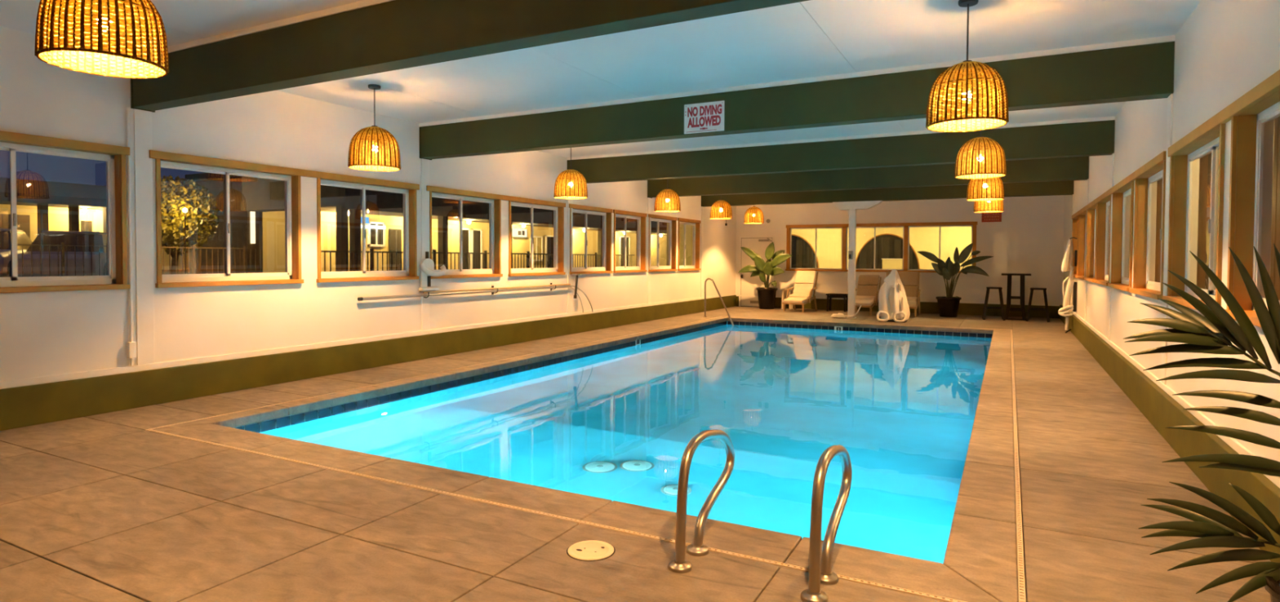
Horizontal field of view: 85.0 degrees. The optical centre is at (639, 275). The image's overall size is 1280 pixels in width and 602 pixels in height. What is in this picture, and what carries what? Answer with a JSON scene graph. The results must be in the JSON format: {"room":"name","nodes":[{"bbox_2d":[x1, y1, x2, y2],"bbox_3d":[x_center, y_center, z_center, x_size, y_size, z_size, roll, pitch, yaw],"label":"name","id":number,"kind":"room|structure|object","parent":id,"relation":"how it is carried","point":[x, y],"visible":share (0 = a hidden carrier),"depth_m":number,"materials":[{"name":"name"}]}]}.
{"room":"indoor swimming pool","nodes":[
{"label":"indoor swimming pool","id":0,"kind":"room"},
{"bbox_2d":[0,26,736,382],"bbox_3d":[-2.615,-0.389,10.706,0.160,3.670,23.510,1,2,28],"label":"wall","id":1,"kind":"structure","parent":0,"point":[51,333],"depth_m":7.81,"materials":[{"name":"white paint"}]},
{"bbox_2d":[0,130,130,293],"bbox_3d":[-5.167,-0.515,5.799,0.205,1.310,1.616,1,2,28],"label":"window","id":2,"kind":"structure","parent":1,"relation":"in","point":[114,156],"depth_m":6.20,"materials":[{"name":"beige paint"}]},
{"bbox_2d":[126,107,136,365],"bbox_3d":[-4.726,-0.355,6.477,0.050,2.390,0.060,1,2,28],"label":"conduit","id":3,"kind":"object","parent":1,"relation":"attached to","point":[131,346],"visible":1,"depth_m":6.47,"materials":[{"name":"white paint"}]},
{"bbox_2d":[133,108,155,365],"bbox_3d":[-4.681,-0.360,6.600,0.014,2.405,0.150,1,2,28],"label":"trim","id":4,"kind":"structure","parent":1,"relation":"attached to","point":[142,118],"depth_m":6.59,"materials":[{"name":"white paint"}]},
{"bbox_2d":[155,159,303,288],"bbox_3d":[-4.324,-0.541,7.399,0.205,1.290,1.563,1,2,28],"label":"window","id":5,"kind":"structure","parent":1,"relation":"in","point":[292,275],"depth_m":7.47,"materials":[{"name":"beige paint"}]},
{"bbox_2d":[149,150,419,190],"bbox_3d":[-3.849,-1.184,8.129,0.034,0.075,3.418,1,2,28],"label":"trim","id":6,"kind":"structure","parent":1,"relation":"attached to","point":[154,154],"depth_m":7.70,"materials":[{"name":"beige paint"}]},
{"bbox_2d":[316,177,418,283],"bbox_3d":[-3.498,-0.575,8.964,0.205,1.290,1.580,1,2,28],"label":"window","id":7,"kind":"structure","parent":1,"relation":"in","point":[409,272],"depth_m":9.16,"materials":[{"name":"beige paint"}]},
{"bbox_2d":[0,295,736,431],"bbox_3d":[-2.579,0.982,10.598,0.045,0.335,23.300,1,2,28],"label":"baseboard","id":8,"kind":"structure","parent":1,"relation":"attached to","point":[23,406],"depth_m":7.69,"materials":[{"name":"green paint"}]},
{"bbox_2d":[0,293,736,389],"bbox_3d":[-2.578,0.784,10.622,0.018,0.060,23.350,1,2,28],"label":"trim","id":9,"kind":"structure","parent":1,"relation":"attached to","point":[78,375],"depth_m":7.71,"materials":[{"name":"white paint"}]},
{"bbox_2d":[421,158,430,330],"bbox_3d":[-3.001,-0.430,9.784,0.014,2.405,0.150,1,2,28],"label":"trim","id":10,"kind":"structure","parent":1,"relation":"attached to","point":[425,302],"depth_m":9.77,"materials":[{"name":"white paint"}]},
{"bbox_2d":[418,251,446,292],"bbox_3d":[-2.897,-0.050,9.782,0.184,0.565,0.469,1,2,28],"label":"holder","id":11,"kind":"object","parent":1,"relation":"attached to","point":[427,266],"visible":1,"depth_m":9.75,"materials":[{"name":"white plastic"}]},
{"bbox_2d":[357,283,571,301],"bbox_3d":[-2.402,0.239,10.839,0.109,0.140,4.780,1,2,28],"label":"pole","id":12,"kind":"object","parent":1,"relation":"attached to","point":[492,290],"visible":1,"depth_m":10.52,"materials":[{"name":"grey metal"}]},
{"bbox_2d":[429,191,502,279],"bbox_3d":[-2.657,-0.610,10.559,0.205,1.290,1.581,1,2,28],"label":"window","id":13,"kind":"structure","parent":1,"relation":"in","point":[495,205],"depth_m":10.96,"materials":[{"name":"beige paint"}]},
{"bbox_2d":[426,185,565,207],"bbox_3d":[-2.179,-1.254,11.295,0.034,0.075,3.451,1,2,28],"label":"trim","id":14,"kind":"structure","parent":1,"relation":"attached to","point":[433,188],"depth_m":10.96,"materials":[{"name":"beige paint"}]},
{"bbox_2d":[507,200,565,276],"bbox_3d":[-1.825,-0.645,12.137,0.205,1.290,1.600,1,2,28],"label":"window","id":15,"kind":"structure","parent":1,"relation":"in","point":[558,212],"depth_m":12.50,"materials":[{"name":"beige paint"}]},
{"bbox_2d":[567,199,573,313],"bbox_3d":[-1.301,-0.501,13.007,0.014,2.405,0.150,1,2,28],"label":"trim","id":16,"kind":"structure","parent":1,"relation":"attached to","point":[569,201],"depth_m":12.97,"materials":[{"name":"white paint"}]},
{"bbox_2d":[568,204,613,274],"bbox_3d":[-1.005,-0.689,13.691,0.205,1.310,1.595,1,2,28],"label":"window","id":17,"kind":"structure","parent":1,"relation":"in","point":[606,213],"depth_m":13.99,"materials":[{"name":"beige paint"}]},
{"bbox_2d":[613,209,647,273],"bbox_3d":[-0.262,-0.720,15.099,0.205,1.310,1.464,1,2,28],"label":"window","id":18,"kind":"structure","parent":1,"relation":"in","point":[641,217],"depth_m":15.45,"materials":[{"name":"beige paint"}]},
{"bbox_2d":[647,197,651,303],"bbox_3d":[0.210,-0.565,15.872,0.014,2.405,0.150,1,2,28],"label":"trim","id":19,"kind":"structure","parent":1,"relation":"attached to","point":[649,204],"depth_m":15.85,"materials":[{"name":"white paint"}]},
{"bbox_2d":[648,213,677,271],"bbox_3d":[0.481,-0.751,16.508,0.205,1.310,1.532,1,2,28],"label":"window","id":20,"kind":"structure","parent":1,"relation":"in","point":[672,221],"depth_m":17.00,"materials":[{"name":"beige paint"}]},
{"bbox_2d":[677,217,701,271],"bbox_3d":[1.202,-0.781,17.874,0.205,1.310,1.390,1,2,28],"label":"window","id":21,"kind":"structure","parent":1,"relation":"in","point":[695,224],"depth_m":18.38,"materials":[{"name":"beige paint"}]},
{"bbox_2d":[700,206,703,297],"bbox_3d":[1.656,-0.625,18.613,0.014,2.405,0.150,1,2,28],"label":"trim","id":22,"kind":"structure","parent":1,"relation":"attached to","point":[702,207],"depth_m":18.60,"materials":[{"name":"white paint"}]},
{"bbox_2d":[0,0,1200,157],"bbox_3d":[1.147,-2.115,8.593,8.730,0.120,23.670,1,2,28],"label":"ceiling","id":23,"kind":"structure","parent":0,"point":[811,38],"depth_m":6.17,"materials":[{"name":"white paint"}]},
{"bbox_2d":[34,0,168,79],"bbox_3d":[-2.692,-1.503,3.508,0.538,0.892,0.538,1,2,26],"label":"pendant lamp","id":24,"kind":"object","parent":23,"relation":"hanging from","point":[131,44],"visible":1,"depth_m":3.38,"materials":[{"name":"yellow wicker"}]},
{"bbox_2d":[347,84,400,171],"bbox_3d":[-2.866,-1.602,7.549,0.538,0.892,0.538,1,1,16],"label":"pendant lamp","id":25,"kind":"object","parent":23,"relation":"hanging from","point":[370,148],"visible":1,"depth_m":7.38,"materials":[{"name":"yellow wicker"}]},
{"bbox_2d":[130,0,808,112],"bbox_3d":[-0.961,-1.728,4.608,8.408,0.480,0.204,1,2,28],"label":"ceiling beam","id":26,"kind":"structure","parent":23,"relation":"attached to","point":[362,37],"depth_m":4.98,"materials":[{"name":"green paint"}]},
{"bbox_2d":[553,147,587,199],"bbox_3d":[-1.098,-1.681,11.116,0.538,0.892,0.538,1,1,12],"label":"pendant lamp","id":27,"kind":"object","parent":23,"relation":"hanging from","point":[570,184],"visible":0.99,"depth_m":10.93,"materials":[{"name":"yellow wicker"}]},
{"bbox_2d":[653,185,680,212],"bbox_3d":[0.561,-1.749,14.197,0.538,0.892,0.538,1,1,14],"label":"pendant lamp","id":28,"kind":"object","parent":23,"relation":"hanging from","point":[667,200],"visible":1,"depth_m":14.02,"materials":[{"name":"yellow wicker"}]},
{"bbox_2d":[710,195,732,219],"bbox_3d":[1.955,-1.806,16.796,0.538,0.892,0.538,1,1,15],"label":"pendant lamp","id":29,"kind":"object","parent":23,"relation":"hanging from","point":[720,208],"visible":0.99,"depth_m":16.61,"materials":[{"name":"yellow wicker"}]},
{"bbox_2d":[743,205,764,223],"bbox_3d":[3.077,-1.852,18.860,0.538,0.892,0.538,1,1,20],"label":"pendant lamp","id":30,"kind":"object","parent":23,"relation":"hanging from","point":[753,215],"visible":0.99,"depth_m":18.68,"materials":[{"name":"yellow wicker"}]},
{"bbox_2d":[418,35,1175,159],"bbox_3d":[0.718,-1.798,7.791,8.408,0.480,0.224,1,2,28],"label":"ceiling beam","id":31,"kind":"structure","parent":23,"relation":"attached to","point":[1138,69],"depth_m":7.10,"materials":[{"name":"green paint"}]},
{"bbox_2d":[684,100,724,133],"bbox_3d":[0.703,-1.736,7.679,0.475,0.325,0.014,1,2,28],"label":"sign","id":32,"kind":"object","parent":31,"relation":"attached to","point":[708,117],"visible":1,"depth_m":7.67,"materials":[{"name":"grey plastic"}]},
{"bbox_2d":[566,115,1115,183],"bbox_3d":[2.419,-1.869,11.014,8.408,0.480,0.214,1,2,28],"label":"ceiling beam","id":33,"kind":"structure","parent":23,"relation":"attached to","point":[1094,136],"depth_m":10.52,"materials":[{"name":"green paint"}]},
{"bbox_2d":[647,156,1088,198],"bbox_3d":[3.930,-1.932,13.880,8.408,0.480,0.214,1,2,28],"label":"ceiling beam","id":34,"kind":"structure","parent":23,"relation":"attached to","point":[1076,168],"depth_m":13.56,"materials":[{"name":"green paint"}]},
{"bbox_2d":[701,180,1074,207],"bbox_3d":[5.376,-1.997,16.621,8.408,0.470,0.214,1,2,28],"label":"ceiling beam","id":35,"kind":"structure","parent":23,"relation":"attached to","point":[1053,188],"depth_m":16.35,"materials":[{"name":"green paint"}]},
{"bbox_2d":[925,0,1008,132],"bbox_3d":[2.336,-1.516,4.988,0.538,0.892,0.538,1,2,25],"label":"pendant lamp","id":36,"kind":"object","parent":23,"relation":"hanging from","point":[978,87],"visible":1,"depth_m":4.82,"materials":[{"name":"yellow wicker"}]},
{"bbox_2d":[954,130,1006,179],"bbox_3d":[3.910,-1.583,8.024,0.538,0.892,0.538,1,1,14],"label":"pendant lamp","id":37,"kind":"object","parent":23,"relation":"hanging from","point":[978,153],"visible":1,"depth_m":7.85,"materials":[{"name":"yellow wicker"}]},
{"bbox_2d":[966,174,1004,200],"bbox_3d":[5.500,-1.651,11.119,0.538,0.892,0.538,1,2,22],"label":"pendant lamp","id":38,"kind":"object","parent":23,"relation":"hanging from","point":[992,188],"visible":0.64,"depth_m":10.93,"materials":[{"name":"yellow wicker"}]},
{"bbox_2d":[973,199,1003,213],"bbox_3d":[6.954,-1.714,13.934,0.538,0.892,0.538,1,1,14],"label":"pendant lamp","id":39,"kind":"object","parent":23,"relation":"hanging from","point":[988,206],"visible":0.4,"depth_m":13.75,"materials":[{"name":"yellow wicker"}]},
{"bbox_2d":[0,306,1271,601],"bbox_3d":[1.131,1.363,8.678,8.410,0.300,23.350,1,2,28],"label":"floor","id":40,"kind":"structure","parent":0,"point":[102,508],"depth_m":3.73,"materials":[{"name":"concrete"}]},
{"bbox_2d":[152,316,1018,601],"bbox_3d":[1.763,1.934,9.981,6.244,1.502,12.890,1,2,28],"label":"swimming pool","id":41,"kind":"object","parent":40,"relation":"in","point":[980,565],"visible":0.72,"depth_m":4.46,"materials":[{"name":"paint"}]},
{"bbox_2d":[254,324,991,564],"bbox_3d":[1.756,1.340,10.047,5.760,0.001,12.345,1,2,28],"label":"pool water","id":42,"kind":"object","parent":41,"relation":"in","point":[618,425],"visible":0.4,"depth_m":6.55,"materials":[{"name":"liquid"}]},
{"bbox_2d":[145,316,1026,601],"bbox_3d":[1.767,1.214,9.963,6.300,0.063,12.944,1,2,28],"label":"drain","id":43,"kind":"object","parent":40,"relation":"on","point":[1020,567],"visible":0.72,"depth_m":4.00,"materials":[{"name":"beige plastic"}]},
{"bbox_2d":[566,540,615,561],"bbox_3d":[-0.238,1.342,3.389,0.236,0.029,0.236,1,2,28],"label":"lid","id":44,"kind":"object","parent":40,"relation":"on","point":[591,550],"visible":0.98,"depth_m":3.37,"materials":[{"name":"beige plastic"}]},
{"bbox_2d":[667,430,734,573],"bbox_3d":[0.329,1.051,3.473,0.112,0.571,0.731,1,2,28],"label":"handrail","id":45,"kind":"object","parent":40,"relation":"on","point":[678,566],"visible":1,"depth_m":3.33,"materials":[{"name":"metal"}]},
{"bbox_2d":[702,278,733,325],"bbox_3d":[1.947,0.823,16.721,1.007,1.506,0.112,1,2,38],"label":"handrail","id":46,"kind":"object","parent":40,"relation":"on","point":[707,279],"visible":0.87,"depth_m":16.86,"materials":[{"name":"metal"}]},
{"bbox_2d":[738,242,791,309],"bbox_3d":[3.591,0.001,19.874,1.562,1.899,0.601,1,2,28],"label":"potted plant","id":47,"kind":"object","parent":40,"relation":"on","point":[766,295],"visible":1,"depth_m":19.75,"materials":[{"name":"green plant"}]},
{"bbox_2d":[782,271,818,312],"bbox_3d":[4.383,0.432,19.095,0.712,1.104,0.964,1,2,38],"label":"lounge chair","id":48,"kind":"object","parent":40,"relation":"on","point":[803,286],"visible":1,"depth_m":19.16,"materials":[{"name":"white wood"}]},
{"bbox_2d":[783,297,808,303],"bbox_3d":[4.202,0.669,18.867,0.560,0.140,0.376,1,2,38],"label":"cushion","id":49,"kind":"object","parent":48,"relation":"on","point":[788,300],"depth_m":18.78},
{"bbox_2d":[792,284,813,294],"bbox_3d":[4.499,0.399,19.245,0.560,0.327,0.183,1,2,38],"label":"cushion","id":50,"kind":"object","parent":48,"relation":"on","point":[799,289],"depth_m":19.22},
{"bbox_2d":[795,271,816,284],"bbox_3d":[4.589,0.055,19.352,0.560,0.360,0.207,1,2,38],"label":"cushion","id":51,"kind":"object","parent":48,"relation":"on","point":[802,277],"depth_m":19.31,"materials":[{"name":"fabric"}]},
{"bbox_2d":[800,445,852,601],"bbox_3d":[0.873,1.061,3.187,0.112,0.571,0.731,1,2,28],"label":"handrail","id":52,"kind":"object","parent":40,"relation":"on","point":[820,573],"visible":1,"depth_m":3.01,"materials":[{"name":"metal"}]},
{"bbox_2d":[826,293,848,311],"bbox_3d":[5.400,0.741,19.106,0.550,0.476,0.420,1,2,28],"label":"side table","id":53,"kind":"object","parent":40,"relation":"on","point":[830,295],"visible":0.87,"depth_m":19.03,"materials":[{"name":"black wood"}]},
{"bbox_2d":[832,200,883,319],"bbox_3d":[5.196,-0.366,16.752,1.140,2.800,0.200,1,2,28],"label":"support column","id":54,"kind":"structure","parent":40,"relation":"on","point":[852,206],"depth_m":16.74,"materials":[{"name":"white paint"}]},
{"bbox_2d":[855,275,881,315],"bbox_3d":[5.842,0.504,18.134,0.672,1.020,0.964,1,2,32],"label":"lounge chair","id":55,"kind":"object","parent":40,"relation":"on","point":[867,294],"visible":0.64,"depth_m":18.23,"materials":[{"name":"fabric"}]},
{"bbox_2d":[855,299,874,306],"bbox_3d":[5.684,0.700,17.891,0.520,0.140,0.376,1,2,32],"label":"cushion","id":56,"kind":"object","parent":55,"relation":"on","point":[858,302],"depth_m":17.77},
{"bbox_2d":[856,285,878,296],"bbox_3d":[5.944,0.428,18.293,0.520,0.327,0.183,1,2,32],"label":"cushion","id":57,"kind":"object","parent":55,"relation":"on","point":[862,291],"depth_m":18.27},
{"bbox_2d":[857,275,879,285],"bbox_3d":[6.024,0.126,18.409,0.520,0.276,0.207,1,2,32],"label":"cushion","id":58,"kind":"object","parent":55,"relation":"on","point":[864,280],"depth_m":18.35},
{"bbox_2d":[876,269,910,322],"bbox_3d":[5.800,0.456,15.969,0.694,1.202,0.506,1,2,28],"label":"lift","id":59,"kind":"object","parent":40,"relation":"on","point":[893,306],"visible":1,"depth_m":15.86,"materials":[{"name":"white plastic"}]},
{"bbox_2d":[886,271,920,316],"bbox_3d":[6.682,0.464,17.883,0.912,1.121,0.964,1,2,25],"label":"lounge chair","id":60,"kind":"object","parent":40,"relation":"on","point":[909,280],"visible":0.58,"depth_m":17.98,"materials":[{"name":"fabric"}]},
{"bbox_2d":[887,271,918,286],"bbox_3d":[6.826,0.085,18.178,0.760,0.377,0.207,1,2,25],"label":"cushion","id":61,"kind":"object","parent":60,"relation":"on","point":[907,278],"depth_m":18.07,"materials":[{"name":"fabric"}]},
{"bbox_2d":[903,286,917,297],"bbox_3d":[6.762,0.438,18.054,0.760,0.327,0.183,1,2,25],"label":"cushion","id":62,"kind":"object","parent":60,"relation":"on","point":[910,291],"depth_m":17.93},
{"bbox_2d":[916,243,993,317],"bbox_3d":[7.789,0.112,17.323,1.731,1.841,0.580,1,2,28],"label":"potted plant","id":63,"kind":"object","parent":40,"relation":"on","point":[948,305],"visible":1,"depth_m":17.24,"materials":[{"name":"green plant"}]},
{"bbox_2d":[982,287,1005,320],"bbox_3d":[8.420,0.670,16.629,0.484,0.775,0.426,1,2,24],"label":"bar stool","id":64,"kind":"object","parent":40,"relation":"on","point":[985,308],"visible":1,"depth_m":16.52,"materials":[{"name":"black wood"}]},
{"bbox_2d":[1001,273,1031,320],"bbox_3d":[8.977,0.508,16.705,0.620,1.100,0.620,1,2,28],"label":"bar table","id":65,"kind":"object","parent":40,"relation":"on","point":[1009,296],"visible":0.96,"depth_m":16.52,"materials":[{"name":"black wood"}]},
{"bbox_2d":[1025,288,1049,322],"bbox_3d":[9.248,0.683,16.238,0.484,0.775,0.426,1,2,31],"label":"bar stool","id":66,"kind":"object","parent":40,"relation":"on","point":[1029,308],"visible":1,"depth_m":16.13,"materials":[{"name":"black wood"}]},
{"bbox_2d":[1123,243,1279,601],"bbox_3d":[1.905,0.638,2.022,0.758,1.482,1.129,1,2,28],"label":"potted palm","id":67,"kind":"object","parent":40,"relation":"on","point":[1212,333],"visible":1,"depth_m":2.35,"materials":[{"name":"plant"}]},
{"bbox_2d":[1264,576,1279,601],"bbox_3d":[2.147,1.168,2.127,0.380,0.420,0.380,1,2,28],"label":"pot","id":68,"kind":"object","parent":67,"relation":"on","point":[1272,584],"depth_m":2.18,"materials":[{"name":"ceramic"}]},
{"bbox_2d":[666,222,692,266],"bbox_3d":[1.841,-0.607,23.956,0.100,3.100,4.090,1,2,28],"label":"wall","id":69,"kind":"structure","parent":0,"point":[688,228],"depth_m":23.09,"materials":[{"name":"yellow paint"}]},
{"bbox_2d":[791,226,971,270],"bbox_3d":[8.123,-0.503,22.900,12.000,3.000,0.100,1,2,28],"label":"wall","id":70,"kind":"structure","parent":0,"point":[828,249],"depth_m":22.64,"materials":[{"name":"yellow paint"}]},
{"bbox_2d":[791,234,818,268],"bbox_3d":[5.218,-0.596,24.357,2.038,1.689,0.044,1,2,28],"label":"arched window","id":71,"kind":"structure","parent":70,"relation":"in","point":[803,255],"depth_m":24.15,"materials":[{"name":"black glass"}]},
{"bbox_2d":[791,240,812,268],"bbox_3d":[5.191,-0.527,24.372,1.640,1.549,0.008,1,2,28],"label":"curtain","id":72,"kind":"object","parent":71,"relation":"hanging from","point":[801,250],"depth_m":24.16,"materials":[{"name":"fabric"}]},
{"bbox_2d":[855,233,919,269],"bbox_3d":[8.066,-0.536,22.856,2.038,1.669,0.044,1,2,28],"label":"arched window","id":73,"kind":"structure","parent":70,"relation":"in","point":[887,246],"depth_m":22.90,"materials":[{"name":"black glass"}]},
{"bbox_2d":[735,195,1064,317],"bbox_3d":[6.622,-0.550,19.032,8.410,3.670,0.160,1,2,28],"label":"wall","id":74,"kind":"structure","parent":0,"point":[1028,238],"depth_m":17.90,"materials":[{"name":"white paint"}]},
{"bbox_2d":[738,235,773,306],"bbox_3d":[3.402,-0.112,20.562,1.060,2.090,0.155,1,2,28],"label":"door","id":75,"kind":"structure","parent":74,"relation":"in","point":[748,285],"depth_m":20.70,"materials":[{"name":"white paint"}]},
{"bbox_2d":[785,222,977,273],"bbox_3d":[6.440,-0.757,19.078,4.980,1.320,0.180,1,2,28],"label":"window","id":76,"kind":"structure","parent":74,"relation":"in","point":[905,226],"depth_m":19.05,"materials":[{"name":"beige paint"}]},
{"bbox_2d":[735,294,1062,306],"bbox_3d":[6.576,0.666,18.985,8.410,0.040,0.014,1,2,28],"label":"trim","id":77,"kind":"structure","parent":74,"relation":"attached to","point":[735,295],"depth_m":17.97,"materials":[{"name":"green paint"}]},
{"bbox_2d":[774,297,1059,318],"bbox_3d":[7.102,0.846,18.691,7.200,0.300,0.050,1,2,28],"label":"baseboard","id":78,"kind":"structure","parent":74,"relation":"attached to","point":[976,309],"depth_m":18.02,"materials":[{"name":"green paint"}]},
{"bbox_2d":[982,212,1001,222],"bbox_3d":[8.905,-1.483,17.703,0.450,0.260,0.021,1,2,28],"label":"sign","id":79,"kind":"object","parent":74,"relation":"attached to","point":[995,216],"visible":0.89,"depth_m":17.69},
{"bbox_2d":[1062,0,1279,462],"bbox_3d":[4.966,-0.257,6.710,0.160,3.670,23.510,1,2,28],"label":"wall","id":80,"kind":"structure","parent":0,"point":[1224,49],"depth_m":4.98,"materials":[{"name":"white paint"}]},
{"bbox_2d":[1057,237,1077,333],"bbox_3d":[8.319,0.189,13.594,0.304,1.869,0.264,1,2,28],"label":"hose","id":81,"kind":"object","parent":80,"relation":"hanging from","point":[1068,310],"visible":1,"depth_m":13.54,"materials":[{"name":"white plastic"}]},
{"bbox_2d":[1071,215,1078,277],"bbox_3d":[8.747,-0.588,13.932,0.205,1.245,1.354,1,2,28],"label":"window","id":82,"kind":"structure","parent":80,"relation":"in","point":[1075,221],"depth_m":14.48,"materials":[{"name":"beige paint"}]},
{"bbox_2d":[1075,210,1086,279],"bbox_3d":[8.027,-0.558,12.566,0.205,1.245,1.496,1,2,28],"label":"window","id":83,"kind":"structure","parent":80,"relation":"in","point":[1082,218],"depth_m":13.18,"materials":[{"name":"beige paint"}]},
{"bbox_2d":[1084,179,1088,320],"bbox_3d":[7.637,-0.430,11.957,0.014,2.415,0.150,1,2,28],"label":"trim","id":84,"kind":"structure","parent":80,"relation":"attached to","point":[1087,180],"depth_m":11.92,"materials":[{"name":"white paint"}]},
{"bbox_2d":[1084,204,1097,282],"bbox_3d":[7.284,-0.527,11.157,0.205,1.245,1.428,1,2,28],"label":"window","id":85,"kind":"structure","parent":80,"relation":"in","point":[1091,222],"depth_m":11.74,"materials":[{"name":"beige paint"}]},
{"bbox_2d":[1093,195,1111,286],"bbox_3d":[6.541,-0.496,9.748,0.205,1.245,1.559,1,2,28],"label":"window","id":86,"kind":"structure","parent":80,"relation":"in","point":[1104,208],"depth_m":10.38,"materials":[{"name":"beige paint"}]},
{"bbox_2d":[1107,153,1114,340],"bbox_3d":[6.125,-0.367,9.092,0.014,2.415,0.150,1,2,28],"label":"trim","id":87,"kind":"structure","parent":80,"relation":"attached to","point":[1113,154],"depth_m":9.05,"materials":[{"name":"white paint"}]},
{"bbox_2d":[1071,151,1166,219],"bbox_3d":[6.733,-1.113,10.241,0.034,0.075,9.776,1,2,28],"label":"trim","id":88,"kind":"structure","parent":80,"relation":"attached to","point":[1157,160],"depth_m":7.65,"materials":[{"name":"beige paint"}]},
{"bbox_2d":[1107,181,1133,291],"bbox_3d":[5.721,-0.462,8.194,0.205,1.245,1.600,1,2,28],"label":"window","id":89,"kind":"structure","parent":80,"relation":"in","point":[1122,211],"depth_m":8.79,"materials":[{"name":"beige paint"}]},
{"bbox_2d":[1128,160,1165,300],"bbox_3d":[4.888,-0.427,6.616,0.205,1.245,1.581,1,2,28],"label":"window","id":90,"kind":"structure","parent":80,"relation":"in","point":[1144,284],"depth_m":7.21,"materials":[{"name":"beige paint"}]},
{"bbox_2d":[1160,93,1173,385],"bbox_3d":[4.425,-0.296,5.869,0.014,2.415,0.150,1,2,28],"label":"trim","id":91,"kind":"structure","parent":80,"relation":"attached to","point":[1170,99],"depth_m":5.85,"materials":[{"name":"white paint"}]},
{"bbox_2d":[1059,305,1279,563],"bbox_3d":[4.811,1.111,6.703,0.065,0.335,23.300,1,2,28],"label":"baseboard","id":92,"kind":"structure","parent":80,"relation":"attached to","point":[1159,408],"depth_m":5.03,"materials":[{"name":"green paint"}]},
{"bbox_2d":[1062,302,1279,488],"bbox_3d":[4.844,0.918,6.710,0.020,0.050,23.350,1,2,28],"label":"trim","id":93,"kind":"structure","parent":80,"relation":"attached to","point":[1233,443],"depth_m":5.25,"materials":[{"name":"white paint"}]},
{"bbox_2d":[1162,123,1225,310],"bbox_3d":[4.048,-0.392,5.022,0.205,1.245,1.580,1,2,28],"label":"window","id":94,"kind":"structure","parent":80,"relation":"in","point":[1184,166],"depth_m":5.60,"materials":[{"name":"beige paint"}]},
{"bbox_2d":[1167,69,1279,156],"bbox_3d":[3.575,-0.981,4.256,0.034,0.075,3.388,1,2,28],"label":"trim","id":95,"kind":"structure","parent":80,"relation":"attached to","point":[1271,85],"depth_m":4.12,"materials":[{"name":"beige paint"}]},
{"bbox_2d":[1224,88,1279,327],"bbox_3d":[3.222,-0.357,3.457,0.205,1.245,1.563,1,2,28],"label":"window","id":96,"kind":"structure","parent":80,"relation":"in","point":[1252,131],"depth_m":4.09,"materials":[{"name":"beige paint"}]},
{"bbox_3d":[7.162,0.987,21.127,12.000,0.100,3.990,1,2,28],"label":"floor","id":97,"kind":"structure","parent":0,"visible":0},
{"bbox_2d":[881,258,902,269],"bbox_3d":[8.090,0.185,22.367,0.640,1.450,0.440,1,2,28],"label":"box","id":98,"kind":"object","parent":97,"relation":"on","point":[887,264],"visible":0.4,"depth_m":22.17,"materials":[{"name":"yellow paint"}]},
{"label":"outside","id":99,"kind":"structure","parent":0,"visible":0},
{"bbox_3d":[13.360,1.560,11.080,10.650,0.100,48.000,1,2,28],"label":"ground","id":100,"kind":"structure","parent":99,"visible":0},
{"bbox_2d":[1155,115,1279,300],"bbox_3d":[7.017,-0.531,7.471,0.030,3.600,22.780,1,2,28],"label":"window glass","id":101,"kind":"object","parent":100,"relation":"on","point":[1205,162],"visible":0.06,"depth_m":10.79,"materials":[{"name":"glass"}]},
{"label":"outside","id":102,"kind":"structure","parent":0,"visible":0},
{"bbox_2d":[161,269,196,274],"bbox_3d":[-7.091,-0.122,33.139,28.552,1.050,68.000,1,2,28],"label":"ground","id":103,"kind":"structure","parent":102,"point":[166,271],"depth_m":24.72,"materials":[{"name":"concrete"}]},
{"bbox_2d":[0,228,32,277],"bbox_3d":[-17.315,-0.499,18.395,1.800,1.470,4.200,-1,2,-29],"label":"car","id":104,"kind":"object","parent":103,"relation":"on","point":[5,233],"visible":0.35,"depth_m":18.04,"materials":[{"name":"white paint"}]},
{"bbox_2d":[10,241,107,276],"bbox_3d":[-13.796,-0.246,16.715,0.050,1.070,1.950,1,2,28],"label":"railing","id":105,"kind":"object","parent":103,"relation":"on","point":[63,269],"visible":0.48,"depth_m":16.70,"materials":[{"name":"black metal"}]},
{"bbox_2d":[17,231,106,277],"bbox_3d":[-15.400,-0.457,19.026,1.800,1.470,4.200,-1,2,-29],"label":"car","id":106,"kind":"object","parent":103,"relation":"on","point":[46,237],"visible":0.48,"depth_m":17.77,"materials":[{"name":"grey paint"}]},
{"bbox_2d":[0,177,196,269],"bbox_3d":[-19.518,-1.601,23.831,5.200,3.100,11.000,1,2,28],"label":"building","id":107,"kind":"structure","parent":103,"relation":"on","point":[42,206],"depth_m":22.19,"materials":[{"name":"beige paint"}]},
{"bbox_2d":[160,174,220,274],"bbox_3d":[-11.271,-1.010,16.959,1.650,2.812,2.005,1,2,24],"label":"tree","id":108,"kind":"object","parent":103,"relation":"on","point":[173,202],"visible":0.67,"depth_m":16.79,"materials":[{"name":"green plant"}]},
{"bbox_2d":[161,244,262,274],"bbox_3d":[-10.126,-0.188,17.889,0.050,1.130,5.050,1,2,28],"label":"railing","id":109,"kind":"object","parent":103,"relation":"on","point":[193,248],"visible":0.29,"depth_m":17.06,"materials":[{"name":"metal"}]},
{"bbox_2d":[184,173,262,274],"bbox_3d":[-11.827,-1.414,21.700,3.200,3.300,2.600,1,2,28],"label":"annex building","id":110,"kind":"structure","parent":103,"relation":"on","point":[246,227],"depth_m":20.57,"materials":[{"name":"beige paint"}]},
{"bbox_2d":[240,176,666,272],"bbox_3d":[-1.382,-1.504,29.339,3.750,4.000,29.340,1,2,28],"label":"building","id":111,"kind":"structure","parent":103,"relation":"on","point":[340,230],"depth_m":18.88,"materials":[{"name":"beige paint"}]},
{"bbox_2d":[320,248,634,271],"bbox_3d":[-2.975,0.044,16.878,0.050,1.260,11.925,1,2,28],"label":"railing","id":112,"kind":"object","parent":103,"relation":"on","point":[371,251],"visible":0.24,"depth_m":15.08,"materials":[{"name":"black metal"}]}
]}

